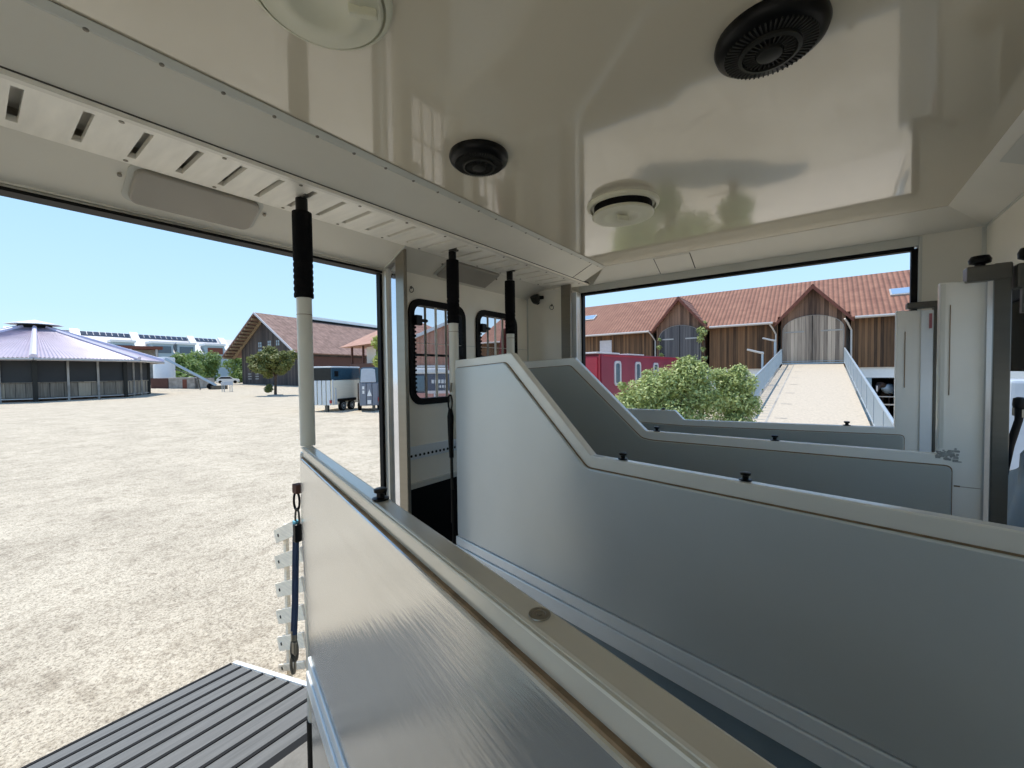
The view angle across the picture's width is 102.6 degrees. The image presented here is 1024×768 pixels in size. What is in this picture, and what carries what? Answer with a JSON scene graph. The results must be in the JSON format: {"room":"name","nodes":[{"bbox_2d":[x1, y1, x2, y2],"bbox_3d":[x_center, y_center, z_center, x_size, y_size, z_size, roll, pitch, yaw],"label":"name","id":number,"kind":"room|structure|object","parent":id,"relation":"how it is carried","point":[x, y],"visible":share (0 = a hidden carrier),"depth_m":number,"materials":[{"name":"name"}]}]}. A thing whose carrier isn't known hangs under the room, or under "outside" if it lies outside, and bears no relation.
{"room":"horse trailer interior","nodes":[
{"label":"horse trailer interior","id":0,"kind":"room"},
{"bbox_2d":[0,106,551,299],"bbox_3d":[-1.012,-0.723,1.701,0.270,0.225,4.350,0,2,37],"label":"wall","id":1,"kind":"structure","parent":0,"point":[26,159],"depth_m":1.36,"materials":[{"name":"white plastic"}]},
{"bbox_2d":[117,165,265,228],"bbox_3d":[-1.123,-0.653,1.469,0.150,0.089,0.431,0,2,37],"label":"wall lamp","id":2,"kind":"object","parent":1,"relation":"attached to","point":[141,186],"visible":0.98,"depth_m":1.43,"materials":[{"name":"plastic"}]},
{"bbox_2d":[0,66,589,288],"bbox_3d":[-0.843,-0.708,1.455,0.296,0.052,4.382,0,2,37],"label":"rail","id":3,"kind":"object","parent":1,"relation":"attached to","point":[47,111],"visible":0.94,"depth_m":1.29,"materials":[{"name":"metal"}]},
{"bbox_2d":[446,248,459,438],"bbox_3d":[-0.313,-0.221,2.208,0.067,1.027,0.069,-1,2,-15],"label":"pole","id":4,"kind":"object","parent":3,"relation":"attached to","point":[452,264],"visible":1,"depth_m":2.18,"materials":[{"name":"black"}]},
{"bbox_2d":[505,270,515,352],"bbox_3d":[-0.011,-0.435,2.655,0.067,0.632,0.069,-1,2,-15],"label":"pole","id":5,"kind":"object","parent":3,"relation":"attached to","point":[510,328],"visible":0.95,"depth_m":2.63,"materials":[{"name":"black plastic"}]},
{"bbox_2d":[434,262,499,287],"bbox_3d":[-0.272,-0.696,2.604,0.150,0.089,0.511,0,2,37],"label":"wall lamp","id":6,"kind":"object","parent":1,"relation":"attached to","point":[468,274],"visible":0.74,"depth_m":2.60,"materials":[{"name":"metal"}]},
{"bbox_2d":[270,741,307,767],"bbox_3d":[0.003,1.781,1.083,2.630,0.120,4.430,0,2,37],"label":"floor","id":7,"kind":"structure","parent":0,"point":[298,758],"depth_m":1.86,"materials":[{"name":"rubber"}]},
{"bbox_2d":[383,246,411,513],"bbox_3d":[-0.597,0.484,2.209,0.200,2.424,0.028,0,2,37],"label":"post","id":8,"kind":"object","parent":7,"relation":"on","point":[400,258],"visible":0.44,"depth_m":2.17,"materials":[{"name":"metal"}]},
{"bbox_2d":[300,446,776,767],"bbox_3d":[-0.177,0.959,0.749,0.080,1.485,2.018,-2,2,-36],"label":"wall","id":9,"kind":"structure","parent":7,"relation":"on","point":[419,654],"depth_m":0.57,"materials":[{"name":"metal"}]},
{"bbox_2d":[290,483,301,674],"bbox_3d":[-0.821,0.749,1.563,0.086,0.748,0.033,0,2,32],"label":"navy tether","id":10,"kind":"object","parent":9,"relation":"hanging from","point":[296,488],"visible":0.98,"depth_m":1.56,"materials":[{"name":"blue fabric"}]},
{"bbox_2d":[292,193,315,445],"bbox_3d":[-0.769,-0.241,1.520,0.067,0.939,0.069,-1,2,-15],"label":"pole","id":11,"kind":"object","parent":9,"relation":"on","point":[302,239],"visible":0.99,"depth_m":1.50,"materials":[{"name":"black metal"},{"name":"off-white painted metal"},{"name":"black plastic"}]},
{"bbox_2d":[561,284,571,358],"bbox_3d":[0.421,0.455,3.119,0.082,2.405,0.017,0,2,37],"label":"post","id":12,"kind":"object","parent":7,"relation":"on","point":[566,323],"visible":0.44,"depth_m":3.08,"materials":[{"name":"metal"}]},
{"bbox_2d":[455,353,1023,767],"bbox_3d":[0.419,0.771,1.430,0.080,1.808,2.090,-2,2,-42],"label":"wall","id":13,"kind":"structure","parent":7,"relation":"on","point":[812,629],"depth_m":1.09,"materials":[{"name":"grey plastic panel"},{"name":"aluminium frame"},{"name":"brown rubber seam"}]},
{"bbox_2d":[447,383,455,544],"bbox_3d":[-0.324,0.457,2.195,0.032,0.931,0.038,-1,2,-26],"label":"black tether","id":14,"kind":"object","parent":13,"relation":"hanging from","point":[450,418],"visible":0.98,"depth_m":2.19,"materials":[{"name":"fabric"}]},
{"bbox_2d":[524,281,985,519],"bbox_3d":[0.841,0.642,2.042,2.004,2.022,0.080,0,2,37],"label":"wall","id":15,"kind":"structure","parent":7,"relation":"on","point":[947,480],"depth_m":1.60,"materials":[{"name":"grey plastic panel"},{"name":"aluminium frame"},{"name":"brown rubber seam"}]},
{"bbox_2d":[627,310,933,451],"bbox_3d":[1.306,0.628,2.606,1.911,2.007,0.080,0,2,37],"label":"wall","id":16,"kind":"structure","parent":7,"relation":"on","point":[911,430],"depth_m":2.08,"materials":[{"name":"grey plastic panel"},{"name":"aluminium frame"},{"name":"brown rubber seam"}]},
{"bbox_2d":[905,300,937,451],"bbox_3d":[2.058,0.612,2.033,0.172,2.112,0.056,0,2,37],"label":"post","id":17,"kind":"object","parent":7,"relation":"on","point":[925,304],"visible":0.26,"depth_m":1.99,"materials":[{"name":"metal"}]},
{"bbox_2d":[963,254,1012,524],"bbox_3d":[1.629,0.624,1.423,0.104,2.132,0.056,0,2,37],"label":"post","id":18,"kind":"object","parent":7,"relation":"on","point":[998,277],"visible":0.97,"depth_m":1.38,"materials":[{"name":"metal"}]},
{"bbox_2d":[1012,248,1023,312],"bbox_3d":[1.703,-0.340,1.317,0.116,0.214,0.056,0,2,37],"label":"bar","id":19,"kind":"object","parent":18,"relation":"attached to","point":[1018,270],"visible":0.97,"depth_m":1.34,"materials":[{"name":"metal"}]},
{"bbox_2d":[411,477,457,544],"bbox_3d":[-0.249,1.131,2.868,0.055,1.085,1.340,0,2,37],"label":"wall","id":20,"kind":"structure","parent":0,"point":[430,504],"depth_m":2.53,"materials":[{"name":"black rubber"}]},
{"bbox_2d":[0,180,399,505],"bbox_3d":[-1.485,0.561,1.160,0.160,2.350,2.840,0,2,37],"label":"window frame","id":21,"kind":"structure","parent":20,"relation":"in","point":[385,279],"depth_m":2.21,"materials":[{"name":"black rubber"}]},
{"bbox_2d":[407,272,526,489],"bbox_3d":[-0.260,-0.034,2.833,0.065,1.253,1.340,0,2,37],"label":"door","id":22,"kind":"structure","parent":20,"relation":"in","point":[428,422],"depth_m":2.56,"materials":[{"name":"beige plastic"}]},
{"bbox_2d":[408,299,465,404],"bbox_3d":[-0.459,-0.194,2.557,0.085,0.627,0.470,0,2,37],"label":"window","id":23,"kind":"structure","parent":22,"relation":"attached to","point":[413,319],"depth_m":2.46,"materials":[{"name":"black rubber"}]},
{"bbox_2d":[475,310,517,357],"bbox_3d":[-0.111,-0.212,3.021,0.085,0.627,0.470,0,2,37],"label":"window","id":24,"kind":"structure","parent":22,"relation":"attached to","point":[480,328],"depth_m":2.92,"materials":[{"name":"black metal"}]},
{"bbox_2d":[527,299,528,360],"bbox_3d":[0.127,0.475,3.358,0.040,2.360,0.010,0,2,37],"label":"trim","id":25,"kind":"structure","parent":20,"relation":"attached to","point":[527,299],"depth_m":3.32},
{"bbox_2d":[448,328,506,369],"bbox_3d":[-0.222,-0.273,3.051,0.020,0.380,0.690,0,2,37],"label":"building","id":26,"kind":"structure","parent":0,"point":[504,330],"depth_m":3.23,"materials":[{"name":"brown wood"}]},
{"bbox_2d":[49,0,1023,265],"bbox_3d":[0.145,-0.795,0.818,2.080,0.040,4.330,0,2,37],"label":"ceiling","id":27,"kind":"structure","parent":0,"point":[899,103],"depth_m":1.13,"materials":[{"name":"white plastic"}]},
{"bbox_2d":[0,0,604,280],"bbox_3d":[-0.648,-0.737,1.319,0.181,0.083,4.175,0,2,37],"label":"ceiling beam","id":28,"kind":"structure","parent":27,"relation":"attached to","point":[46,41],"depth_m":1.12,"materials":[{"name":"metal"}]},
{"bbox_2d":[255,0,392,50],"bbox_3d":[-0.373,-0.748,0.802,0.270,0.041,0.270,0,2,37],"label":"ceiling light","id":29,"kind":"object","parent":27,"relation":"in","point":[340,25],"visible":1,"depth_m":0.84,"materials":[{"name":"beige plastic"}]},
{"bbox_2d":[449,139,507,176],"bbox_3d":[-0.114,-0.764,1.414,0.204,0.049,0.204,0,2,37],"label":"fan","id":30,"kind":"object","parent":27,"relation":"attached to","point":[472,157],"visible":1,"depth_m":1.36,"materials":[{"name":"black plastic"}]},
{"bbox_2d":[587,189,659,226],"bbox_3d":[0.499,-0.773,1.848,0.316,0.071,0.316,0,2,37],"label":"ceiling vent","id":31,"kind":"object","parent":27,"relation":"in","point":[626,207],"visible":1,"depth_m":1.77,"materials":[{"name":"beige plastic"}]},
{"bbox_2d":[714,0,832,79],"bbox_3d":[0.578,-0.759,0.920,0.224,0.049,0.224,0,2,37],"label":"fan","id":32,"kind":"object","parent":27,"relation":"attached to","point":[769,36],"visible":1,"depth_m":0.88,"materials":[{"name":"black plastic"}]},
{"bbox_2d":[528,288,561,360],"bbox_3d":[0.278,0.460,3.273,0.325,2.390,0.040,0,2,37],"label":"end panel","id":33,"kind":"object","parent":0,"point":[544,323],"visible":0.14,"depth_m":3.22,"materials":[{"name":"beige plastic"}]},
{"bbox_2d":[530,294,543,304],"bbox_3d":[0.186,-0.666,3.216,0.090,0.084,0.098,0,2,37],"label":"dome camera","id":34,"kind":"object","parent":33,"relation":"attached to","point":[535,299],"visible":1,"depth_m":3.20,"materials":[{"name":"grey plastic"}]},
{"bbox_2d":[579,276,592,286],"bbox_3d":[1.421,-0.827,2.611,2.190,0.128,0.070,0,2,37],"label":"wall","id":35,"kind":"structure","parent":0,"point":[590,280],"depth_m":3.18,"materials":[{"name":"white plastic"}]},
{"bbox_2d":[571,226,984,366],"bbox_3d":[1.203,0.384,2.726,2.600,2.550,0.220,0,2,37],"label":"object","id":36,"kind":"structure","parent":35,"relation":"in","point":[942,257],"depth_m":2.22,"materials":[{"name":"metal"}]},
{"bbox_2d":[593,206,984,284],"bbox_3d":[1.388,-0.796,2.487,2.035,0.079,0.170,0,2,37],"label":"trim","id":37,"kind":"structure","parent":35,"relation":"attached to","point":[946,218],"depth_m":2.30,"materials":[{"name":"white plastic"}]},
{"bbox_2d":[986,196,1023,265],"bbox_3d":[0.985,0.456,0.247,0.025,2.550,4.350,0,2,37],"label":"wall","id":38,"kind":"structure","parent":0,"point":[1005,235],"depth_m":1.73,"materials":[{"name":"beige plastic"}]},
{"bbox_2d":[981,227,986,254],"bbox_3d":[2.264,0.459,1.986,0.016,2.415,0.015,0,2,37],"label":"trim","id":39,"kind":"structure","parent":38,"relation":"attached to","point":[984,229],"depth_m":1.95,"materials":[{"name":"white plastic"}]},
{"bbox_2d":[948,110,1023,226],"bbox_3d":[0.895,-0.724,0.258,0.168,0.087,4.330,0,2,37],"label":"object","id":40,"kind":"structure","parent":38,"relation":"attached to","point":[997,184],"depth_m":1.59,"materials":[{"name":"white plastic"}]},
{"bbox_2d":[1010,289,1023,370],"bbox_3d":[1.768,0.262,1.285,0.040,1.360,1.360,0,2,37],"label":"window","id":41,"kind":"structure","parent":38,"relation":"in","point":[1017,324],"depth_m":1.67,"materials":[{"name":"black glass"}]},
{"bbox_2d":[1008,397,1023,474],"bbox_3d":[1.912,0.202,1.562,0.072,0.307,0.101,0,2,37],"label":"strap","id":42,"kind":"object","parent":41,"relation":"hanging from","point":[1017,402],"visible":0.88,"depth_m":1.53,"materials":[{"name":"black fabric"}]},
{"bbox_2d":[1007,450,1023,527],"bbox_3d":[1.730,0.766,1.357,0.112,1.050,0.960,0,2,37],"label":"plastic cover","id":43,"kind":"object","parent":42,"relation":"hanging from","point":[1015,509],"visible":0.1,"depth_m":1.56,"materials":[{"name":"grey plastic"}]},
{"label":"outside","id":44,"kind":"structure","parent":0,"visible":0},
{"bbox_2d":[0,381,872,767],"bbox_3d":[-9.985,-0.070,95.033,390.000,1.700,260.000,0,2,37],"label":"ground","id":45,"kind":"structure","parent":44,"point":[138,546],"depth_m":5.88,"materials":[{"name":"beige gravel"}]},
{"bbox_2d":[0,320,164,402],"bbox_3d":[-54.911,-2.840,47.340,22.755,9.110,22.755,0,2,37],"label":"round riding hall","id":46,"kind":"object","parent":45,"relation":"on","point":[39,360],"visible":0.99,"depth_m":44.23,"materials":[{"name":"grey metal"}]},
{"bbox_2d":[3,326,233,377],"bbox_3d":[-101.387,-7.853,129.541,14.240,15.691,74.004,0,2,37],"label":"building","id":47,"kind":"structure","parent":45,"relation":"on","point":[170,344],"depth_m":121.84,"materials":[{"name":"white paint"}]},
{"bbox_2d":[116,345,162,379],"bbox_3d":[-79.137,-3.634,81.117,4.000,7.910,15.000,0,2,37],"label":"shed","id":48,"kind":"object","parent":45,"relation":"on","point":[150,350],"visible":0.2,"depth_m":85.11,"materials":[{"name":"grey concrete"}]},
{"bbox_2d":[21,660,307,767],"bbox_3d":[-1.905,2.032,2.240,1.848,0.600,1.335,0,2,37],"label":"ramp","id":49,"kind":"object","parent":45,"relation":"on","point":[239,714],"visible":0.74,"depth_m":2.42,"materials":[{"name":"black rubber"}]},
{"bbox_2d":[153,357,175,377],"bbox_3d":[-60.678,-2.123,71.578,3.000,5.200,3.000,0,2,37],"label":"tank","id":50,"kind":"object","parent":45,"relation":"on","point":[166,370],"visible":0.64,"depth_m":70.53,"materials":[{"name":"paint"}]},
{"bbox_2d":[151,377,213,388],"bbox_3d":[-55.062,0.009,68.808,7.500,2.220,4.100,-1,2,0],"label":"bunker","id":51,"kind":"object","parent":45,"relation":"on","point":[182,382],"visible":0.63,"depth_m":66.84,"materials":[{"name":"grey concrete"}]},
{"bbox_2d":[170,352,204,375],"bbox_3d":[-71.909,-3.543,90.443,8.285,7.044,7.465,0,2,37],"label":"tree","id":52,"kind":"object","parent":45,"relation":"on","point":[186,361],"visible":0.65,"depth_m":89.68,"materials":[{"name":"green plant"}]},
{"bbox_2d":[176,371,204,377],"bbox_3d":[-66.324,-0.790,83.990,6.375,4.298,6.065,0,2,37],"label":"tree","id":53,"kind":"object","parent":45,"relation":"on","point":[179,374],"visible":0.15,"depth_m":82.67,"materials":[{"name":"green plant"}]},
{"bbox_2d":[165,358,227,389],"bbox_3d":[-49.397,-1.589,64.317,7.734,5.017,1.525,-2,2,-44],"label":"conveyor","id":54,"kind":"object","parent":45,"relation":"on","point":[211,385],"visible":0.97,"depth_m":64.66,"materials":[{"name":"metal"}]},
{"bbox_2d":[189,349,221,381],"bbox_3d":[-75.664,-3.983,101.011,8.224,9.033,7.470,0,2,37],"label":"tree","id":55,"kind":"object","parent":45,"relation":"on","point":[211,365],"visible":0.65,"depth_m":99.86,"materials":[{"name":"green plant"}]},
{"bbox_2d":[221,382,232,391],"bbox_3d":[-41.608,0.410,59.868,1.000,1.500,1.200,0,2,37],"label":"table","id":56,"kind":"object","parent":45,"relation":"on","point":[222,383],"visible":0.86,"depth_m":59.52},
{"bbox_2d":[221,382,232,384],"bbox_3d":[-41.614,-0.090,59.854,1.000,0.500,1.200,0,2,37],"label":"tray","id":57,"kind":"object","parent":56,"relation":"on","point":[222,383],"depth_m":59.50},
{"bbox_2d":[216,377,239,383],"bbox_3d":[-62.337,-0.884,90.035,4.231,1.500,1.800,-2,2,-33],"label":"parked car","id":58,"kind":"object","parent":45,"relation":"on","point":[220,379],"visible":0.85,"depth_m":89.22,"materials":[{"name":"white paint"}]},
{"bbox_2d":[222,358,242,382],"bbox_3d":[-65.013,-3.729,99.724,8.658,8.758,9.161,0,2,37],"label":"tree","id":59,"kind":"object","parent":45,"relation":"on","point":[236,364],"visible":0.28,"depth_m":98.07,"materials":[{"name":"green plant"}]},
{"bbox_2d":[246,345,297,395],"bbox_3d":[-27.909,-1.600,47.925,5.640,5.942,4.443,-1,2,4],"label":"tree","id":60,"kind":"object","parent":45,"relation":"on","point":[269,362],"visible":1,"depth_m":47.06,"materials":[{"name":"green plant"}]},
{"bbox_2d":[273,517,305,676],"bbox_3d":[-1.669,1.629,3.110,0.463,1.330,0.055,0,2,37],"label":"gate","id":61,"kind":"object","parent":45,"relation":"on","point":[283,533],"visible":0.8,"depth_m":3.13,"materials":[{"name":"grey metal"}]},
{"bbox_2d":[222,312,376,385],"bbox_3d":[-33.277,-8.235,114.525,22.100,15.010,77.450,0,2,25],"label":"barn","id":62,"kind":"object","parent":45,"relation":"on","point":[261,330],"visible":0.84,"depth_m":83.56,"materials":[{"name":"brown wood"}]},
{"bbox_2d":[314,366,359,411],"bbox_3d":[-11.833,0.286,27.590,1.880,2.900,3.070,0,2,14],"label":"trailer","id":63,"kind":"object","parent":45,"relation":"on","point":[332,386],"visible":0.86,"depth_m":26.44,"materials":[{"name":"white metal"}]},
{"bbox_2d":[314,368,358,379],"bbox_3d":[-11.904,-0.684,27.613,1.700,0.839,2.940,0,2,14],"label":"trailer window","id":64,"kind":"structure","parent":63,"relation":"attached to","point":[319,373],"depth_m":26.38,"materials":[{"name":"blue glass"}]},
{"bbox_2d":[357,367,378,410],"bbox_3d":[-9.466,0.318,27.184,1.513,2.800,3.050,-1,2,-21],"label":"trailer","id":65,"kind":"object","parent":45,"relation":"on","point":[368,376],"visible":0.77,"depth_m":25.82,"materials":[{"name":"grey metal"}]},
{"bbox_2d":[359,367,377,382],"bbox_3d":[-9.501,-0.608,27.219,1.213,0.950,2.920,-1,2,-21],"label":"window","id":66,"kind":"structure","parent":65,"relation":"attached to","point":[367,374],"depth_m":25.81,"materials":[{"name":"glass"}]},
{"bbox_2d":[370,335,377,366],"bbox_3d":[-10.206,-1.356,32.989,2.466,5.848,2.081,0,2,37],"label":"tree","id":67,"kind":"object","parent":45,"relation":"on","point":[374,342],"visible":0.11,"depth_m":32.64,"materials":[{"name":"green plant"}]},
{"bbox_2d":[339,324,431,379],"bbox_3d":[-15.091,-4.462,61.832,12.753,10.560,17.851,1,2,43],"label":"house","id":68,"kind":"structure","parent":45,"relation":"on","point":[364,343],"depth_m":58.17,"materials":[{"name":"pale red tile"},{"name":"cream plaster"},{"name":"dark brown wood"}]},
{"bbox_2d":[415,322,448,367],"bbox_3d":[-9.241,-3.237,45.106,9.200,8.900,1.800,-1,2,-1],"label":"barn","id":69,"kind":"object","parent":45,"relation":"on","point":[419,337],"visible":0.07,"depth_m":44.48,"materials":[{"name":"red tile"}]},
{"bbox_2d":[416,368,449,397],"bbox_3d":[-2.219,0.486,21.198,6.800,2.620,2.470,-1,2,1],"label":"truck","id":70,"kind":"object","parent":45,"relation":"on","point":[420,372],"visible":0.14,"depth_m":20.09,"materials":[{"name":"metal"}]},
{"bbox_2d":[586,352,679,404],"bbox_3d":[6.989,-0.081,24.878,2.620,3.320,11.100,1,2,42],"label":"trailer","id":71,"kind":"object","parent":45,"relation":"on","point":[609,368],"visible":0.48,"depth_m":21.62,"materials":[{"name":"red metal"}]},
{"bbox_2d":[615,354,727,419],"bbox_3d":[3.185,0.740,8.460,2.537,2.699,1.370,-1,2,-7],"label":"leafy bush","id":72,"kind":"object","parent":45,"relation":"on","point":[698,394],"visible":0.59,"depth_m":8.29,"materials":[{"name":"green plant"}]},
{"bbox_2d":[711,363,765,421],"bbox_3d":[4.651,0.812,8.606,1.086,2.514,0.978,-2,2,-32],"label":"leafy bush","id":73,"kind":"object","parent":45,"relation":"on","point":[734,381],"visible":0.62,"depth_m":8.41,"materials":[{"name":"green plant"}]},
{"bbox_2d":[481,270,1023,420],"bbox_3d":[21.914,-2.836,32.359,56.800,10.040,11.595,0,2,37],"label":"barn","id":74,"kind":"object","parent":45,"relation":"on","point":[812,322],"visible":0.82,"depth_m":29.50,"materials":[{"name":"brown wood"}]},
{"bbox_2d":[656,338,663,356],"bbox_3d":[11.995,-1.226,33.003,0.724,5.034,0.503,0,2,37],"label":"climbing plant","id":75,"kind":"object","parent":74,"relation":"attached to","point":[658,347],"visible":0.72,"depth_m":32.96,"materials":[{"name":"green plant"}]},
{"bbox_2d":[696,320,709,361],"bbox_3d":[14.435,-1.751,31.128,1.069,6.130,0.934,0,2,37],"label":"climbing plant","id":76,"kind":"object","parent":74,"relation":"attached to","point":[702,332],"visible":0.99,"depth_m":31.01,"materials":[{"name":"green plant"}]},
{"bbox_2d":[875,382,893,412],"bbox_3d":[24.058,1.030,26.284,2.997,2.383,0.885,-2,2,-39],"label":"horse","id":77,"kind":"object","parent":74,"relation":"in","point":[887,389],"visible":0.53,"depth_m":25.75},
{"bbox_2d":[747,349,763,393],"bbox_3d":[12.168,-0.068,20.510,0.728,3.410,0.220,0,2,37],"label":"lamp","id":78,"kind":"object","parent":45,"relation":"on","point":[755,351],"visible":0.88,"depth_m":20.29,"materials":[{"name":"metal"}]},
{"bbox_2d":[762,338,775,375],"bbox_3d":[16.197,-0.752,25.842,0.728,4.380,0.220,0,2,37],"label":"lamp","id":79,"kind":"object","parent":45,"relation":"on","point":[762,338],"visible":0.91,"depth_m":25.59,"materials":[{"name":"metal"}]},
{"bbox_2d":[746,363,869,425],"bbox_3d":[12.852,0.444,17.828,3.240,2.920,23.900,0,2,37],"label":"ramp","id":80,"kind":"object","parent":45,"relation":"on","point":[797,393],"visible":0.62,"depth_m":16.51,"materials":[{"name":"concrete"}]},
{"bbox_2d":[742,349,781,416],"bbox_3d":[13.198,-0.618,21.077,0.080,3.027,17.685,0,2,37],"label":"railing","id":81,"kind":"object","parent":80,"relation":"attached to","point":[764,375],"visible":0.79,"depth_m":20.57,"materials":[{"name":"grey metal"}]},
{"bbox_2d":[844,347,893,426],"bbox_3d":[14.456,-0.216,17.159,0.080,3.563,22.465,0,2,37],"label":"railing","id":82,"kind":"object","parent":80,"relation":"attached to","point":[878,413],"visible":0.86,"depth_m":13.07,"materials":[{"name":"grey metal"}]},
{"bbox_2d":[1009,379,1023,470],"bbox_3d":[11.864,0.937,8.050,4.544,2.094,1.930,0,2,17],"label":"van","id":83,"kind":"object","parent":45,"relation":"on","point":[1016,385],"visible":0.1,"depth_m":7.76,"materials":[{"name":"white paint"}]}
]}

